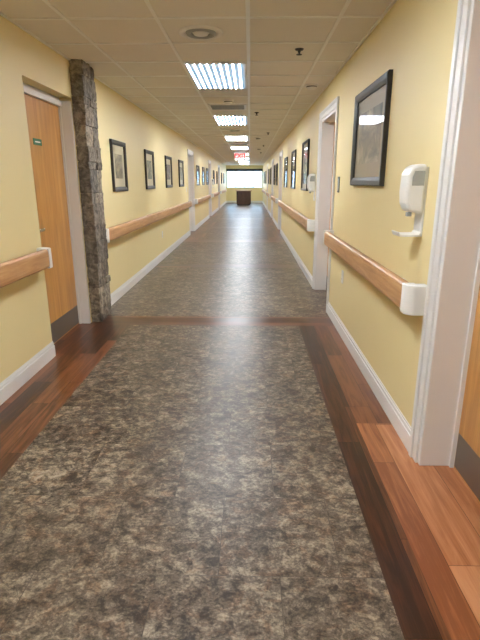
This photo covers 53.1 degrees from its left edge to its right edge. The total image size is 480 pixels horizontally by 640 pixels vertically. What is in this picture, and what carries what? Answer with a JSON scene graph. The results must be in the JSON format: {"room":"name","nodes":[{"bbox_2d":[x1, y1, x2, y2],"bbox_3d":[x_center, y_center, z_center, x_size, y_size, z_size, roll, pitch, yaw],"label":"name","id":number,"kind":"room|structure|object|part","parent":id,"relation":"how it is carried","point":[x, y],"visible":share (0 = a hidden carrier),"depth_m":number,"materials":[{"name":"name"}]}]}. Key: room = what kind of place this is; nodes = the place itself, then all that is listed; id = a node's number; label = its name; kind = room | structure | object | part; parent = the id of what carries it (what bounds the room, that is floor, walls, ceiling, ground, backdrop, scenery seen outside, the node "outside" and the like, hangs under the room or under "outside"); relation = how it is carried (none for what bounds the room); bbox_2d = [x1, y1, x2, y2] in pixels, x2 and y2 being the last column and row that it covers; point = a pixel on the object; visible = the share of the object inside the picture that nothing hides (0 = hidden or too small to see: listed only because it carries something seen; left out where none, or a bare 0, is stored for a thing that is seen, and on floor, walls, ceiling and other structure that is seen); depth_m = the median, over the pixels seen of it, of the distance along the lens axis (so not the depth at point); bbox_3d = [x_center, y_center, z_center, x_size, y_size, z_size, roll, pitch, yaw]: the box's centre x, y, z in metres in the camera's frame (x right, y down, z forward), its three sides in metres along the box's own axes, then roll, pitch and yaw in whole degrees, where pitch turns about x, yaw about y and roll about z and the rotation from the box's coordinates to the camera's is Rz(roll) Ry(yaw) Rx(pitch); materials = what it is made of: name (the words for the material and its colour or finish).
{"room":"nursing home corridor","nodes":[
{"label":"nursing home corridor","id":0,"kind":"room"},
{"bbox_2d":[0,15,225,382],"bbox_3d":[-1.474,-4.070,14.732,0.300,2.450,37.500,0,16,1],"label":"wall","id":1,"kind":"structure","parent":0,"point":[25,327],"depth_m":3.99,"materials":[{"name":"yellow paint"}]},
{"bbox_2d":[0,247,52,287],"bbox_3d":[-1.540,0.014,1.988,0.105,0.152,3.650,0,16,1],"label":"handrail","id":2,"kind":"object","parent":1,"relation":"attached to","point":[11,271],"visible":1,"depth_m":3.27,"materials":[{"name":"brown wood"}]},
{"bbox_2d":[24,94,78,343],"bbox_3d":[-1.677,-0.846,4.194,0.045,2.091,0.910,0,16,1],"label":"door","id":3,"kind":"structure","parent":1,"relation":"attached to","point":[43,123],"depth_m":4.24,"materials":[{"name":"brown wood"}]},
{"bbox_2d":[33,138,41,145],"bbox_3d":[-1.655,-1.455,3.924,0.004,0.050,0.160,0,16,1],"label":"label","id":4,"kind":"object","parent":3,"relation":"attached to","point":[35,141],"visible":1,"depth_m":3.92,"materials":[{"name":"green plastic"}]},
{"bbox_2d":[50,305,78,342],"bbox_3d":[-1.654,0.059,4.455,0.002,0.185,0.870,0,16,1],"label":"kick plate","id":5,"kind":"object","parent":3,"relation":"attached to","point":[62,325],"visible":0.64,"depth_m":4.52,"materials":[{"name":"metal"}]},
{"bbox_2d":[23,83,90,323],"bbox_3d":[-1.625,-0.861,4.189,0.160,2.130,0.980,0,16,1],"label":"door frame","id":6,"kind":"structure","parent":1,"relation":"attached to","point":[66,106],"depth_m":4.56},
{"bbox_2d":[58,107,80,323],"bbox_3d":[-1.645,-0.837,4.197,0.020,2.080,0.910,0,16,1],"label":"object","id":7,"kind":"object","parent":1,"relation":"attached to","point":[59,108],"visible":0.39,"depth_m":4.60,"materials":[{"name":"white wood"}]},
{"bbox_2d":[0,201,225,404],"bbox_3d":[-1.316,-2.955,15.050,0.016,0.130,37.500,0,16,1],"label":"baseboard","id":8,"kind":"structure","parent":1,"relation":"attached to","point":[17,379],"depth_m":3.83,"materials":[{"name":"white wood"}]},
{"bbox_2d":[109,139,127,191],"bbox_3d":[-1.489,-1.897,5.933,0.032,0.595,0.650,0,16,1],"label":"framed picture","id":9,"kind":"object","parent":1,"relation":"attached to","point":[118,158],"visible":1,"depth_m":5.91},
{"bbox_2d":[114,154,122,178],"bbox_3d":[-1.497,-1.897,5.933,0.002,0.285,0.340,0,16,1],"label":"print","id":10,"kind":"object","parent":9,"relation":"attached to","point":[118,160],"depth_m":5.91},
{"bbox_2d":[106,201,191,242],"bbox_3d":[-1.394,-1.990,8.933,0.105,0.152,7.890,0,16,1],"label":"handrail","id":11,"kind":"object","parent":1,"relation":"attached to","point":[114,232],"visible":0.83,"depth_m":6.71,"materials":[{"name":"brown wood"}]},
{"bbox_2d":[144,149,155,188],"bbox_3d":[-1.452,-2.418,7.739,0.032,0.595,0.650,0,16,1],"label":"framed picture","id":12,"kind":"object","parent":1,"relation":"attached to","point":[148,155],"visible":1,"depth_m":7.73},
{"bbox_2d":[147,160,151,178],"bbox_3d":[-1.459,-2.418,7.739,0.002,0.285,0.340,0,16,1],"label":"print","id":13,"kind":"object","parent":12,"relation":"attached to","point":[149,162],"depth_m":7.73},
{"bbox_2d":[164,155,172,187],"bbox_3d":[-1.414,-2.938,9.540,0.032,0.595,0.700,0,16,1],"label":"framed picture","id":14,"kind":"object","parent":1,"relation":"attached to","point":[168,160],"visible":1,"depth_m":9.54},
{"bbox_2d":[167,164,169,179],"bbox_3d":[-1.421,-2.938,9.540,0.002,0.285,0.390,0,16,1],"label":"print","id":15,"kind":"object","parent":14,"relation":"attached to","point":[168,165],"depth_m":9.54},
{"bbox_2d":[178,160,183,186],"bbox_3d":[-1.378,-3.437,11.269,0.032,0.595,0.700,0,16,1],"label":"framed picture","id":16,"kind":"object","parent":1,"relation":"attached to","point":[180,162],"visible":1,"depth_m":11.31},
{"bbox_2d":[187,149,194,234],"bbox_3d":[-1.443,-3.536,13.324,0.222,2.205,1.250,0,16,1],"label":"door frame","id":17,"kind":"structure","parent":1,"relation":"attached to","point":[190,157],"depth_m":13.74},
{"bbox_2d":[196,165,199,185],"bbox_3d":[-1.302,-4.484,14.895,0.032,0.595,0.650,0,16,1],"label":"framed picture","id":18,"kind":"object","parent":1,"relation":"attached to","point":[197,166],"visible":1,"depth_m":14.80},
{"bbox_2d":[195,194,210,203],"bbox_3d":[-1.237,-4.165,16.469,0.105,0.152,5.000,0,16,1],"label":"handrail","id":19,"kind":"object","parent":1,"relation":"attached to","point":[199,200],"visible":0.95,"depth_m":15.49,"materials":[{"name":"brown wood"}]},
{"bbox_2d":[202,167,204,184],"bbox_3d":[-1.266,-4.983,16.624,0.032,0.595,0.650,0,16,1],"label":"framed picture","id":20,"kind":"object","parent":1,"relation":"attached to","point":[203,168],"visible":1,"depth_m":16.71},
{"bbox_2d":[206,168,208,184],"bbox_3d":[-1.234,-5.427,18.161,0.032,0.595,0.650,0,16,1],"label":"framed picture","id":21,"kind":"object","parent":1,"relation":"attached to","point":[207,176],"visible":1,"depth_m":18.27},
{"bbox_2d":[208,160,211,217],"bbox_3d":[-1.314,-5.311,19.472,0.222,2.205,1.250,0,16,1],"label":"door frame","id":22,"kind":"structure","parent":1,"relation":"attached to","point":[209,163],"depth_m":19.92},
{"bbox_2d":[218,165,219,207],"bbox_3d":[-1.196,-6.947,25.139,0.222,2.205,1.250,0,16,1],"label":"door frame","id":23,"kind":"structure","parent":1,"relation":"attached to","point":[218,165],"depth_m":25.45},
{"bbox_2d":[0,0,396,164],"bbox_3d":[-0.071,-5.304,14.346,3.105,0.164,37.900,0,16,1],"label":"ceiling","id":24,"kind":"structure","parent":0,"point":[135,48],"depth_m":3.94,"materials":[{"name":"tile"}]},
{"bbox_2d":[178,25,222,39],"bbox_3d":[-0.286,-2.091,3.504,0.330,0.023,0.330,0,16,1],"label":"ceiling vent","id":25,"kind":"object","parent":24,"relation":"in","point":[200,32],"visible":1,"depth_m":3.46,"materials":[{"name":"grey plastic"}]},
{"bbox_2d":[183,62,246,88],"bbox_3d":[-0.218,-2.510,4.954,0.575,0.023,1.220,0,16,1],"label":"ceiling light","id":26,"kind":"object","parent":24,"relation":"in","point":[205,75],"depth_m":4.79,"materials":[{"name":"white plastic"}]},
{"bbox_2d":[208,104,245,109],"bbox_3d":[-0.178,-3.107,7.003,0.540,0.013,0.510,0,16,1],"label":"ceiling vent","id":27,"kind":"object","parent":24,"relation":"in","point":[211,106],"visible":1,"depth_m":6.93,"materials":[{"name":"plastic"}]},
{"bbox_2d":[223,99,233,103],"bbox_3d":[-0.159,-2.925,6.446,0.150,0.053,0.150,0,16,1],"label":"smoke detector","id":28,"kind":"object","parent":24,"relation":"attached to","point":[226,101],"visible":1,"depth_m":6.40,"materials":[{"name":"plastic"}]},
{"bbox_2d":[213,115,247,124],"bbox_3d":[-0.145,-3.524,8.470,0.575,0.023,1.220,0,16,1],"label":"ceiling light","id":29,"kind":"object","parent":24,"relation":"in","point":[220,119],"depth_m":8.27,"materials":[{"name":"white plastic"}]},
{"bbox_2d":[227,129,242,131],"bbox_3d":[-0.111,-4.021,10.189,0.330,0.023,0.330,0,16,1],"label":"ceiling vent","id":30,"kind":"object","parent":24,"relation":"in","point":[231,130],"visible":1,"depth_m":10.11,"materials":[{"name":"grey plastic"}]},
{"bbox_2d":[224,136,248,140],"bbox_3d":[-0.071,-4.539,11.985,0.575,0.023,1.220,0,16,1],"label":"ceiling light","id":31,"kind":"object","parent":24,"relation":"in","point":[229,138],"depth_m":11.93,"materials":[{"name":"white plastic"}]},
{"bbox_2d":[231,147,248,149],"bbox_3d":[0.002,-5.554,15.501,0.575,0.023,1.220,0,16,1],"label":"ceiling light","id":32,"kind":"object","parent":24,"relation":"in","point":[233,148],"depth_m":15.55,"materials":[{"name":"white plastic"}]},
{"bbox_2d":[235,150,245,159],"bbox_3d":[0.017,-5.700,16.595,0.410,0.350,0.057,0,16,1],"label":"exit sign","id":33,"kind":"object","parent":24,"relation":"hanging from","point":[240,155],"visible":0.99,"depth_m":16.57,"materials":[{"name":"red"}]},
{"bbox_2d":[295,48,303,55],"bbox_3d":[0.489,-2.212,3.963,0.076,0.045,0.076,0,16,1],"label":"sprinkler head","id":34,"kind":"object","parent":24,"relation":"attached to","point":[299,50],"depth_m":3.95},
{"bbox_2d":[305,83,318,89],"bbox_3d":[0.809,-2.628,5.419,0.150,0.053,0.150,0,16,1],"label":"smoke detector","id":35,"kind":"object","parent":24,"relation":"attached to","point":[311,86],"visible":1,"depth_m":5.38,"materials":[{"name":"plastic"}]},
{"bbox_2d":[0,203,479,639],"bbox_3d":[-0.071,-2.837,15.058,3.105,0.100,37.500,0,16,1],"label":"floor","id":36,"kind":"structure","parent":0,"point":[209,457],"depth_m":2.32,"materials":[{"name":"stone"}]},
{"bbox_2d":[68,59,110,321],"bbox_3d":[-1.470,-1.204,4.798,0.141,2.464,0.388,0,16,1],"label":"stone column","id":37,"kind":"structure","parent":36,"relation":"on","point":[83,89],"depth_m":4.67,"materials":[{"name":"grey stone"}]},
{"bbox_2d":[235,190,251,204],"bbox_3d":[0.232,-7.528,29.543,1.000,0.880,0.660,0,16,1],"label":"cabinet","id":38,"kind":"object","parent":36,"relation":"on","point":[243,196],"depth_m":29.27,"materials":[{"name":"brown wood"}]},
{"bbox_2d":[226,165,262,200],"bbox_3d":[0.307,-9.289,32.812,3.105,2.450,0.200,0,16,1],"label":"wall","id":39,"kind":"structure","parent":0,"point":[256,193],"depth_m":32.82,"materials":[{"name":"yellow paint"}]},
{"bbox_2d":[226,201,261,202],"bbox_3d":[0.305,-8.139,33.031,2.473,0.120,0.016,0,16,1],"label":"baseboard","id":40,"kind":"structure","parent":39,"relation":"attached to","point":[226,201],"depth_m":33.03,"materials":[{"name":"white wood"}]},
{"bbox_2d":[227,171,261,187],"bbox_3d":[0.306,-9.573,32.662,2.385,1.120,0.090,0,16,1],"label":"frame","id":41,"kind":"object","parent":39,"relation":"attached to","point":[235,171],"visible":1,"depth_m":32.73,"materials":[{"name":"white"}]},
{"bbox_2d":[226,169,262,170],"bbox_3d":[0.304,-10.126,32.413,2.445,0.160,0.078,0,16,1],"label":"blind valance","id":42,"kind":"object","parent":39,"relation":"attached to","point":[226,169],"visible":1,"depth_m":32.38,"materials":[{"name":"plastic"}]},
{"bbox_2d":[263,0,457,425],"bbox_3d":[1.331,-4.054,14.678,0.300,2.450,37.500,0,16,1],"label":"wall","id":43,"kind":"structure","parent":0,"point":[414,39],"depth_m":3.01,"materials":[{"name":"yellow paint"}]},
{"bbox_2d":[271,159,273,219],"bbox_3d":[1.348,-5.019,18.459,0.222,2.205,1.250,0,16,1],"label":"door frame","id":44,"kind":"structure","parent":43,"relation":"attached to","point":[273,159],"depth_m":18.86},
{"bbox_2d":[273,165,274,184],"bbox_3d":[1.215,-5.123,16.974,0.032,0.670,0.700,0,16,1],"label":"framed picture","id":45,"kind":"object","parent":43,"relation":"attached to","point":[274,165],"visible":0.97,"depth_m":16.72},
{"bbox_2d":[271,195,277,202],"bbox_3d":[1.157,-4.083,16.183,0.105,0.152,3.500,0,16,1],"label":"handrail","id":46,"kind":"object","parent":43,"relation":"attached to","point":[273,198],"visible":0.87,"depth_m":15.12,"materials":[{"name":"brown wood"}]},
{"bbox_2d":[276,163,277,184],"bbox_3d":[1.183,-4.679,15.437,0.032,0.670,0.700,0,16,1],"label":"framed picture","id":47,"kind":"object","parent":43,"relation":"attached to","point":[277,163],"visible":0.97,"depth_m":15.19},
{"bbox_2d":[278,150,282,229],"bbox_3d":[1.250,-3.660,13.752,0.222,2.205,1.250,0,16,1],"label":"door frame","id":48,"kind":"structure","parent":43,"relation":"attached to","point":[281,152],"depth_m":14.10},
{"bbox_2d":[284,157,287,187],"bbox_3d":[1.102,-3.547,11.550,0.032,0.690,0.800,0,16,1],"label":"framed picture","id":49,"kind":"object","parent":43,"relation":"attached to","point":[286,158],"visible":1,"depth_m":11.51},
{"bbox_2d":[290,149,296,188],"bbox_3d":[1.060,-2.979,9.528,0.032,0.720,0.800,0,16,1],"label":"framed picture","id":50,"kind":"object","parent":43,"relation":"attached to","point":[293,153],"visible":1,"depth_m":9.57},
{"bbox_2d":[292,156,294,182],"bbox_3d":[1.067,-2.979,9.528,0.002,0.510,0.590,0,16,1],"label":"print","id":51,"kind":"object","parent":50,"relation":"attached to","point":[293,156],"depth_m":9.58},
{"bbox_2d":[278,200,314,230],"bbox_3d":[1.024,-2.232,9.771,0.105,0.152,7.050,0,16,1],"label":"handrail","id":52,"kind":"object","parent":43,"relation":"attached to","point":[309,224],"visible":0.89,"depth_m":7.50,"materials":[{"name":"brown wood"}]},
{"bbox_2d":[301,139,309,190],"bbox_3d":[1.017,-2.406,7.508,0.032,0.740,0.800,0,16,1],"label":"framed picture","id":53,"kind":"object","parent":43,"relation":"attached to","point":[305,145],"visible":0.94,"depth_m":7.51},
{"bbox_2d":[303,147,307,183],"bbox_3d":[1.025,-2.406,7.508,0.002,0.530,0.590,0,16,1],"label":"print","id":54,"kind":"object","parent":53,"relation":"attached to","point":[305,148],"depth_m":7.51},
{"bbox_2d":[307,173,315,200],"bbox_3d":[0.958,-1.788,6.459,0.103,0.353,0.131,0,16,1],"label":"dispenser","id":55,"kind":"object","parent":43,"relation":"attached to","point":[311,180],"visible":1,"depth_m":6.39,"materials":[{"name":"grey plastic"}]},
{"bbox_3d":[1.004,-1.782,6.461,0.012,0.340,0.110,0,16,1],"label":"plate","id":56,"kind":"part","parent":55,"relation":"part of","materials":[{"name":"beige plastic"}]},
{"bbox_2d":[312,96,339,312],"bbox_3d":[1.080,-1.315,5.630,0.222,2.205,1.280,0,16,1],"label":"door frame","id":57,"kind":"structure","parent":43,"relation":"attached to","point":[327,122],"depth_m":6.04,"materials":[{"name":"white wood"}]},
{"bbox_2d":[324,123,333,289],"bbox_3d":[1.131,-1.255,5.647,0.020,2.080,1.060,0,16,1],"label":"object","id":58,"kind":"object","parent":43,"relation":"attached to","point":[333,123],"visible":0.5,"depth_m":6.09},
{"bbox_2d":[326,121,335,290],"bbox_3d":[1.164,-1.264,5.644,0.045,2.091,1.060,0,16,1],"label":"slab","id":59,"kind":"object","parent":43,"relation":"attached to","point":[335,121],"visible":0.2,"depth_m":6.04,"materials":[{"name":"brown wood"}]},
{"bbox_2d":[262,201,410,451],"bbox_3d":[1.173,-2.941,15.002,0.016,0.130,37.500,0,16,1],"label":"baseboard","id":60,"kind":"structure","parent":43,"relation":"attached to","point":[399,422],"depth_m":3.45,"materials":[{"name":"white wood"}]},
{"bbox_2d":[337,177,339,192],"bbox_3d":[0.969,-1.333,4.727,0.009,0.150,0.090,0,16,1],"label":"light switch","id":61,"kind":"object","parent":43,"relation":"attached to","point":[338,183],"visible":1,"depth_m":4.70,"materials":[{"name":"plastic"}]},
{"bbox_2d":[350,69,392,185],"bbox_3d":[0.934,-1.339,3.503,0.032,0.690,0.970,0,16,1],"label":"framed picture","id":62,"kind":"object","parent":43,"relation":"attached to","point":[372,105],"visible":1,"depth_m":3.40},
{"bbox_2d":[358,102,382,164],"bbox_3d":[0.941,-1.339,3.503,0.002,0.370,0.650,0,16,1],"label":"print","id":63,"kind":"object","parent":62,"relation":"attached to","point":[371,118],"depth_m":3.45},
{"bbox_2d":[323,230,426,315],"bbox_3d":[0.897,-0.483,3.709,0.105,0.152,2.810,0,16,1],"label":"handrail","id":64,"kind":"object","parent":43,"relation":"attached to","point":[409,297],"visible":0.95,"depth_m":2.78,"materials":[{"name":"brown wood"}]},
{"bbox_2d":[391,164,428,236],"bbox_3d":[0.863,-0.607,2.440,0.125,0.353,0.131,0,16,1],"label":"dispenser","id":65,"kind":"object","parent":43,"relation":"attached to","point":[414,178],"visible":1,"depth_m":2.38,"materials":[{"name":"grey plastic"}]},
{"bbox_2d":[391,230,419,236],"bbox_3d":[0.857,-0.449,2.486,0.113,0.024,0.120,0,16,1],"label":"drip tray","id":66,"kind":"object","parent":65,"relation":"on","point":[415,233],"depth_m":2.44,"materials":[{"name":"white plastic"}]},
{"bbox_3d":[0.920,-0.601,2.441,0.012,0.340,0.110,0,16,1],"label":"plate","id":67,"kind":"part","parent":65,"relation":"part of","materials":[{"name":"white plastic"}]},
{"bbox_2d":[408,0,479,465],"bbox_3d":[1.006,-0.161,1.629,0.242,2.205,1.310,0,16,1],"label":"door frame","id":68,"kind":"structure","parent":43,"relation":"attached to","point":[461,239],"depth_m":2.18,"materials":[{"name":"white wood"}]},
{"bbox_2d":[449,242,479,467],"bbox_3d":[1.067,-0.100,1.646,0.020,2.080,1.090,0,16,1],"label":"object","id":69,"kind":"object","parent":43,"relation":"attached to","point":[477,272],"visible":1,"depth_m":2.28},
{"bbox_2d":[454,286,479,502],"bbox_3d":[1.100,-0.109,1.642,0.045,2.091,1.090,0,16,1],"label":"slab","id":70,"kind":"object","parent":43,"relation":"attached to","point":[469,429],"visible":0.46,"depth_m":2.23,"materials":[{"name":"brown wood"}]},
{"bbox_2d":[454,433,479,500],"bbox_3d":[1.077,0.796,1.904,0.002,0.185,1.050,0,16,1],"label":"kick plate","id":71,"kind":"object","parent":70,"relation":"attached to","point":[467,462],"visible":1,"depth_m":2.28,"materials":[{"name":"metal"}]}
]}

